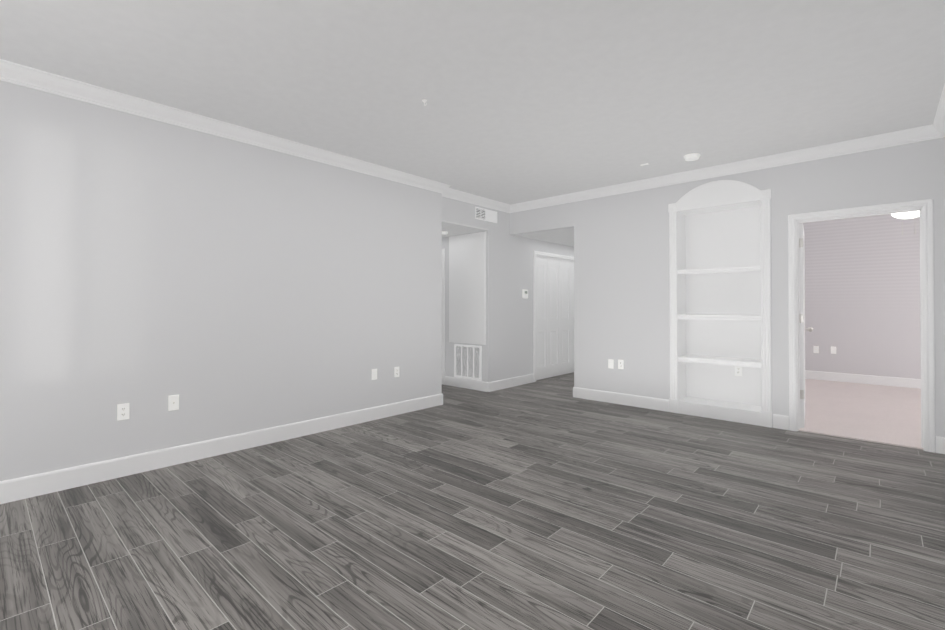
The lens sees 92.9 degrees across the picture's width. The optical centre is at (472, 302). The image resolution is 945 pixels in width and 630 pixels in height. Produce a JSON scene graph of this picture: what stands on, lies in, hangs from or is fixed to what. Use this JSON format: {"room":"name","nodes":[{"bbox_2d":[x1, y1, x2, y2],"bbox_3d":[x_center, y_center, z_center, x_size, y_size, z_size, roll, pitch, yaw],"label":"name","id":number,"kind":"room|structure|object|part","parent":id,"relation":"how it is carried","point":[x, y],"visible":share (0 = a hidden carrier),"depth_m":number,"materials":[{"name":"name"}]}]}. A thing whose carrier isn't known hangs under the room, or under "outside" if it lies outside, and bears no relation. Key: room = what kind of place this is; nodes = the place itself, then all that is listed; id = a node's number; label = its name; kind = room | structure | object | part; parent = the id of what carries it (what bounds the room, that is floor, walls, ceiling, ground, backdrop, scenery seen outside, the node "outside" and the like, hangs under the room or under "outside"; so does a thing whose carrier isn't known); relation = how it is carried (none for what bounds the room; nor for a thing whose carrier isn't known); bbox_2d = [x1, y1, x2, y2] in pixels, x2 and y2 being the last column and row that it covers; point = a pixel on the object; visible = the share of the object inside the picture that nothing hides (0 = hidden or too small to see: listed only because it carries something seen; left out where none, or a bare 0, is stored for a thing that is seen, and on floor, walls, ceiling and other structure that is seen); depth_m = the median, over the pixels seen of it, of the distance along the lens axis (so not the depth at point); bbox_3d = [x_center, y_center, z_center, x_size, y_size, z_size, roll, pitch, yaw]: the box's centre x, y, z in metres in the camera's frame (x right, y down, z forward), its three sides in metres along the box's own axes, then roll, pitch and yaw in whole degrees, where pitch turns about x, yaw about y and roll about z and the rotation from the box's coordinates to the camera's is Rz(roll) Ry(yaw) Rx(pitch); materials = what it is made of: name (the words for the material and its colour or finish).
{"room":"empty living room","nodes":[
{"label":"empty living room","id":0,"kind":"room"},
{"bbox_2d":[0,80,441,480],"bbox_3d":[-2.129,-0.110,3.775,0.220,2.705,4.960,0,-1,42],"label":"wall","id":1,"kind":"structure","parent":0,"point":[221,286],"depth_m":3.50,"materials":[{"name":"grey paint"}]},
{"bbox_2d":[117,403,128,420],"bbox_3d":[-2.489,0.779,3.203,0.007,0.115,0.070,0,-1,42],"label":"electrical outlet","id":2,"kind":"object","parent":1,"relation":"attached to","point":[122,411],"visible":1,"depth_m":3.20,"materials":[{"name":"white plastic"}]},
{"bbox_2d":[168,395,178,410],"bbox_3d":[-2.279,0.765,3.428,0.015,0.115,0.070,0,-1,42],"label":"outlet","id":3,"kind":"object","parent":1,"relation":"attached to","point":[173,402],"visible":1,"depth_m":3.43,"materials":[{"name":"white plastic"}]},
{"bbox_2d":[0,393,442,503],"bbox_3d":[-1.998,1.173,3.736,0.014,0.137,4.854,0,-1,42],"label":"baseboard","id":4,"kind":"structure","parent":1,"relation":"attached to","point":[21,488],"depth_m":3.48,"materials":[{"name":"white wood"}]},
{"bbox_2d":[372,369,376,379],"bbox_3d":[-1.046,0.766,4.793,0.006,0.115,0.070,0,-1,42],"label":"electrical outlet","id":5,"kind":"object","parent":1,"relation":"attached to","point":[374,374],"visible":1,"depth_m":4.79,"materials":[{"name":"white plastic"}]},
{"bbox_2d":[394,367,398,376],"bbox_3d":[-0.843,0.775,5.015,0.007,0.115,0.070,0,-1,42],"label":"electrical outlet","id":6,"kind":"object","parent":1,"relation":"attached to","point":[396,371],"visible":1,"depth_m":5.01,"materials":[{"name":"white plastic"}]},
{"bbox_2d":[0,59,944,212],"bbox_3d":[0.091,-1.418,2.863,4.507,0.104,6.340,0,-1,42],"label":"crown molding","id":7,"kind":"structure","parent":1,"relation":"attached to","point":[29,77],"depth_m":4.02,"materials":[{"name":"white wood"}]},
{"bbox_2d":[442,232,481,379],"bbox_3d":[-0.494,-0.085,7.085,1.810,2.705,0.120,0,-1,42],"label":"wall","id":8,"kind":"structure","parent":0,"point":[449,358],"depth_m":6.90,"materials":[{"name":"grey paint"}]},
{"bbox_2d":[442,248,444,384],"bbox_3d":[-0.792,0.218,7.260,0.974,2.102,0.019,0,-1,42],"label":"door frame","id":9,"kind":"structure","parent":8,"relation":"attached to","point":[443,316],"depth_m":6.94,"materials":[{"name":"white wood"}]},
{"bbox_2d":[445,376,486,391],"bbox_3d":[-0.113,1.196,6.639,0.840,0.137,0.014,0,-1,42],"label":"baseboard","id":10,"kind":"structure","parent":8,"relation":"attached to","point":[451,381],"depth_m":6.61,"materials":[{"name":"white wood"}]},
{"bbox_2d":[449,231,485,344],"bbox_3d":[-0.088,-0.203,6.625,0.743,1.613,0.016,0,-1,42],"label":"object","id":11,"kind":"object","parent":8,"relation":"attached to","point":[467,288],"depth_m":6.60,"materials":[{"name":"white paint"}]},
{"bbox_2d":[454,344,481,380],"bbox_3d":[-0.073,0.873,6.600,0.532,0.498,0.020,0,-1,42],"label":"air vent","id":12,"kind":"object","parent":8,"relation":"in","point":[467,361],"visible":1,"depth_m":6.59,"materials":[{"name":"white metal"}]},
{"bbox_2d":[442,224,481,236],"bbox_3d":[-0.918,-1.065,6.715,1.930,0.100,1.250,0,-1,42],"label":"ceiling","id":13,"kind":"structure","parent":0,"point":[452,230],"depth_m":6.35,"materials":[{"name":"paint"}]},
{"bbox_2d":[442,196,487,228],"bbox_3d":[-0.160,-1.243,6.027,0.120,0.405,1.010,0,-1,42],"label":"wall","id":14,"kind":"structure","parent":0,"point":[457,211],"depth_m":5.94,"materials":[{"name":"grey paint"}]},
{"bbox_2d":[475,207,496,222],"bbox_3d":[0.198,-1.228,6.322,0.014,0.164,0.471,0,-1,42],"label":"air vent","id":15,"kind":"object","parent":14,"relation":"in","point":[485,215],"visible":1,"depth_m":6.30,"materials":[{"name":"white metal"}]},
{"bbox_2d":[442,220,487,230],"bbox_3d":[-0.160,-1.030,6.026,0.120,0.020,1.010,0,-1,42],"label":"ceiling strip","id":16,"kind":"object","parent":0,"point":[462,225],"visible":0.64,"depth_m":6.03,"materials":[{"name":"paint"}]},
{"bbox_2d":[0,372,944,629],"bbox_3d":[0.355,1.278,4.568,7.037,0.060,9.850,0,-1,42],"label":"floor","id":17,"kind":"structure","parent":0,"point":[551,503],"depth_m":2.42,"materials":[{"name":"grey wood"}]},
{"bbox_2d":[0,0,944,204],"bbox_3d":[0.091,-1.520,2.864,4.747,0.100,6.580,0,-1,42],"label":"ceiling","id":18,"kind":"structure","parent":0,"point":[528,100],"depth_m":2.88,"materials":[{"name":"paint"}]},
{"bbox_2d":[684,153,699,160],"bbox_3d":[2.178,-1.438,4.460,0.148,0.040,0.148,0,-1,42],"label":"smoke detector","id":19,"kind":"object","parent":18,"relation":"attached to","point":[692,157],"visible":0.98,"depth_m":4.42,"materials":[{"name":"white plastic"}]},
{"bbox_2d":[487,374,533,391],"bbox_3d":[0.596,1.197,6.741,0.014,0.137,1.119,0,-1,42],"label":"baseboard","id":20,"kind":"structure","parent":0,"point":[488,386],"depth_m":6.68,"materials":[{"name":"white wood"}]},
{"bbox_2d":[482,208,573,381],"bbox_3d":[1.323,-0.080,7.651,0.120,2.705,3.400,0,-1,42],"label":"wall","id":21,"kind":"structure","parent":0,"point":[507,350],"depth_m":6.70,"materials":[{"name":"grey paint"}]},
{"bbox_2d":[522,289,527,298],"bbox_3d":[0.825,-0.133,6.995,0.024,0.140,0.130,0,-1,42],"label":"thermostat","id":22,"kind":"object","parent":21,"relation":"attached to","point":[524,293],"visible":0.98,"depth_m":6.97,"materials":[{"name":"white plastic"}]},
{"bbox_2d":[533,251,573,381],"bbox_3d":[1.488,0.225,7.823,0.149,2.097,1.654,0,-1,42],"label":"door frame","id":23,"kind":"structure","parent":21,"relation":"attached to","point":[535,253],"depth_m":7.19,"materials":[{"name":"white wood"}]},
{"bbox_2d":[536,258,547,379],"bbox_3d":[1.118,0.266,7.388,0.030,1.985,0.376,0,-1,42],"label":"door leaf","id":24,"kind":"structure","parent":23,"relation":"attached to","point":[541,321],"depth_m":7.39,"materials":[{"name":"white wood"}]},
{"bbox_2d":[547,259,559,377],"bbox_3d":[1.374,0.268,7.669,0.030,1.985,0.376,0,-1,42],"label":"door leaf","id":25,"kind":"structure","parent":23,"relation":"attached to","point":[553,273],"depth_m":7.67,"materials":[{"name":"white wood"}]},
{"bbox_2d":[559,261,570,374],"bbox_3d":[1.629,0.270,7.951,0.030,1.985,0.376,0,-1,42],"label":"door leaf","id":26,"kind":"structure","parent":23,"relation":"attached to","point":[565,315],"depth_m":7.95,"materials":[{"name":"white wood"}]},
{"bbox_2d":[571,263,573,372],"bbox_3d":[1.885,0.273,8.232,0.030,1.985,0.376,0,-1,42],"label":"door leaf","id":27,"kind":"structure","parent":23,"relation":"attached to","point":[572,317],"depth_m":8.13,"materials":[{"name":"white wood"}]},
{"bbox_2d":[515,228,573,246],"bbox_3d":[2.013,-1.059,7.525,1.320,0.100,2.910,0,-1,42],"label":"ceiling","id":28,"kind":"structure","parent":0,"point":[564,237],"depth_m":6.90,"materials":[{"name":"paint"}]},
{"bbox_2d":[510,137,944,451],"bbox_3d":[2.374,-0.099,5.277,4.627,2.705,0.320,0,-1,42],"label":"wall","id":29,"kind":"structure","parent":0,"point":[621,279],"depth_m":5.14,"materials":[{"name":"grey paint"}]},
{"bbox_2d":[608,359,613,368],"bbox_3d":[1.734,0.770,5.631,0.070,0.115,0.006,0,-1,42],"label":"electrical outlet","id":30,"kind":"object","parent":29,"relation":"attached to","point":[611,363],"visible":1,"depth_m":5.62,"materials":[{"name":"white plastic"}]},
{"bbox_2d":[618,360,623,368],"bbox_3d":[1.830,0.764,5.544,0.070,0.115,0.007,0,-1,42],"label":"electrical outlet","id":31,"kind":"object","parent":29,"relation":"attached to","point":[620,364],"visible":1,"depth_m":5.54,"materials":[{"name":"white plastic"}]},
{"bbox_2d":[574,387,668,411],"bbox_3d":[1.800,1.188,5.563,1.219,0.137,0.014,0,-1,42],"label":"baseboard","id":32,"kind":"structure","parent":29,"relation":"attached to","point":[629,400],"depth_m":5.51,"materials":[{"name":"white wood"}]},
{"bbox_2d":[668,203,677,212],"bbox_3d":[2.286,-1.080,5.126,0.096,0.096,0.034,0,-1,42],"label":"trim","id":33,"kind":"structure","parent":29,"relation":"attached to","point":[672,207],"depth_m":5.12,"materials":[{"name":"white wood"}]},
{"bbox_2d":[669,212,677,398],"bbox_3d":[2.291,0.033,5.123,0.086,2.130,0.019,0,-1,42],"label":"trim","id":34,"kind":"structure","parent":29,"relation":"attached to","point":[673,284],"depth_m":5.12,"materials":[{"name":"white wood"}]},
{"bbox_2d":[669,398,677,412],"bbox_3d":[2.289,1.175,5.112,0.094,0.155,0.024,0,-1,42],"label":"trim","id":35,"kind":"structure","parent":29,"relation":"attached to","point":[673,405],"depth_m":5.10,"materials":[{"name":"white wood"}]},
{"bbox_2d":[676,180,760,211],"bbox_3d":[2.621,-1.165,4.832,0.798,0.260,0.020,0,-1,42],"label":"trim","id":36,"kind":"structure","parent":29,"relation":"attached to","point":[719,193],"depth_m":4.81,"materials":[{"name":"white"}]},
{"bbox_2d":[678,355,760,367],"bbox_3d":[2.730,0.644,4.937,0.814,0.056,0.296,0,-1,42],"label":"shelf","id":37,"kind":"object","parent":29,"relation":"attached to","point":[739,362],"visible":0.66,"depth_m":4.85,"materials":[{"name":"white wood"}]},
{"bbox_2d":[678,314,760,320],"bbox_3d":[2.730,0.162,4.941,0.814,0.056,0.296,0,-1,42],"label":"shelf","id":38,"kind":"object","parent":29,"relation":"attached to","point":[720,317],"visible":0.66,"depth_m":4.83,"materials":[{"name":"white wood"}]},
{"bbox_2d":[678,265,760,274],"bbox_3d":[2.730,-0.346,4.945,0.814,0.056,0.296,0,-1,42],"label":"shelf","id":39,"kind":"object","parent":29,"relation":"attached to","point":[721,270],"visible":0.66,"depth_m":4.81,"materials":[{"name":"white wood"}]},
{"bbox_2d":[678,401,760,425],"bbox_3d":[2.628,1.180,4.821,0.856,0.140,0.040,0,-1,42],"label":"baseboard","id":40,"kind":"structure","parent":29,"relation":"attached to","point":[726,415],"depth_m":4.79,"materials":[{"name":"white wood"}]},
{"bbox_2d":[735,366,741,375],"bbox_3d":[2.929,0.751,4.950,0.070,0.115,0.007,0,-1,42],"label":"outlet","id":41,"kind":"object","parent":29,"relation":"attached to","point":[738,371],"visible":0.77,"depth_m":4.95,"materials":[{"name":"white plastic"}]},
{"bbox_2d":[759,189,770,199],"bbox_3d":[2.948,-1.085,4.525,0.096,0.096,0.034,0,-1,42],"label":"trim","id":42,"kind":"structure","parent":29,"relation":"attached to","point":[764,194],"depth_m":4.51,"materials":[{"name":"white wood"}]},
{"bbox_2d":[760,199,771,411],"bbox_3d":[2.953,0.028,4.522,0.086,2.130,0.019,0,-1,42],"label":"trim","id":43,"kind":"structure","parent":29,"relation":"attached to","point":[766,375],"depth_m":4.51,"materials":[{"name":"white wood"}]},
{"bbox_2d":[761,411,771,427],"bbox_3d":[2.951,1.170,4.511,0.094,0.155,0.024,0,-1,42],"label":"trim","id":44,"kind":"structure","parent":29,"relation":"attached to","point":[766,418],"depth_m":4.50,"materials":[{"name":"white wood"}]},
{"bbox_2d":[773,414,788,429],"bbox_3d":[3.043,1.179,4.435,0.127,0.137,0.014,0,-1,42],"label":"baseboard","id":45,"kind":"structure","parent":29,"relation":"attached to","point":[780,421],"depth_m":4.43,"materials":[{"name":"white wood"}]},
{"bbox_2d":[799,223,812,427],"bbox_3d":[3.494,0.228,4.759,0.116,2.019,0.894,0,-1,42],"label":"door leaf","id":46,"kind":"structure","parent":29,"relation":"in","point":[803,328],"depth_m":4.44,"materials":[{"name":"white wood"}]},
{"bbox_3d":[3.762,0.302,5.025,0.078,0.064,0.064,0,-1,42],"label":"knob","id":47,"kind":"part","parent":46,"relation":"part of","materials":[{"name":"silver metal"}]},
{"bbox_2d":[788,199,934,452],"bbox_3d":[3.500,0.193,4.104,0.995,2.104,0.139,0,-1,42],"label":"door frame","id":48,"kind":"structure","parent":29,"relation":"attached to","point":[928,312],"depth_m":3.82,"materials":[{"name":"white wood"}]},
{"bbox_2d":[942,437,944,453],"bbox_3d":[1.749,1.154,1.337,0.027,0.137,6.340,0,-1,42],"label":"baseboard","id":49,"kind":"structure","parent":29,"relation":"attached to","point":[943,438],"depth_m":3.68,"materials":[{"name":"white wood"}]},
{"bbox_2d":[798,379,922,449],"bbox_3d":[5.547,1.255,4.884,3.900,0.032,3.960,0,-1,42],"label":"floor","id":50,"kind":"structure","parent":0,"point":[889,415],"depth_m":5.07,"materials":[{"name":"beige carpet"}]},
{"bbox_2d":[803,214,920,378],"bbox_3d":[6.852,-0.090,6.331,3.940,2.705,0.120,0,-1,42],"label":"wall","id":51,"kind":"structure","parent":0,"point":[862,295],"depth_m":6.96,"materials":[{"name":"paint"}]},
{"bbox_2d":[813,346,818,352],"bbox_3d":[5.621,0.770,7.350,0.070,0.115,0.015,0,-1,42],"label":"outlet","id":52,"kind":"object","parent":51,"relation":"attached to","point":[815,349],"visible":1,"depth_m":7.35,"materials":[{"name":"white plastic"}]},
{"bbox_2d":[831,346,835,353],"bbox_3d":[5.788,0.764,7.204,0.070,0.115,0.006,0,-1,42],"label":"outlet","id":53,"kind":"object","parent":51,"relation":"attached to","point":[833,350],"visible":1,"depth_m":7.20,"materials":[{"name":"white plastic"}]},
{"bbox_2d":[805,370,920,388],"bbox_3d":[6.792,1.181,6.285,3.660,0.137,0.014,0,-1,42],"label":"baseboard","id":54,"kind":"structure","parent":51,"relation":"attached to","point":[873,379],"depth_m":6.93,"materials":[{"name":"white wood"}]},
{"bbox_3d":[5.584,-1.504,4.946,3.940,0.100,3.890,0,-1,42],"label":"ceiling","id":55,"kind":"structure","parent":0,"visible":0},
{"bbox_2d":[891,211,919,234],"bbox_3d":[5.011,-1.112,5.176,1.288,0.680,1.239,0,-1,42],"label":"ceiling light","id":56,"kind":"object","parent":55,"relation":"hanging from","point":[907,215],"visible":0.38,"depth_m":5.09,"materials":[{"name":"white glass"}]},
{"bbox_3d":[4.987,-1.005,5.140,0.296,0.085,0.296,0,-1,42],"label":"lamp shade","id":57,"kind":"part","parent":56,"relation":"part of","materials":[{"name":"white glass"}]}
]}

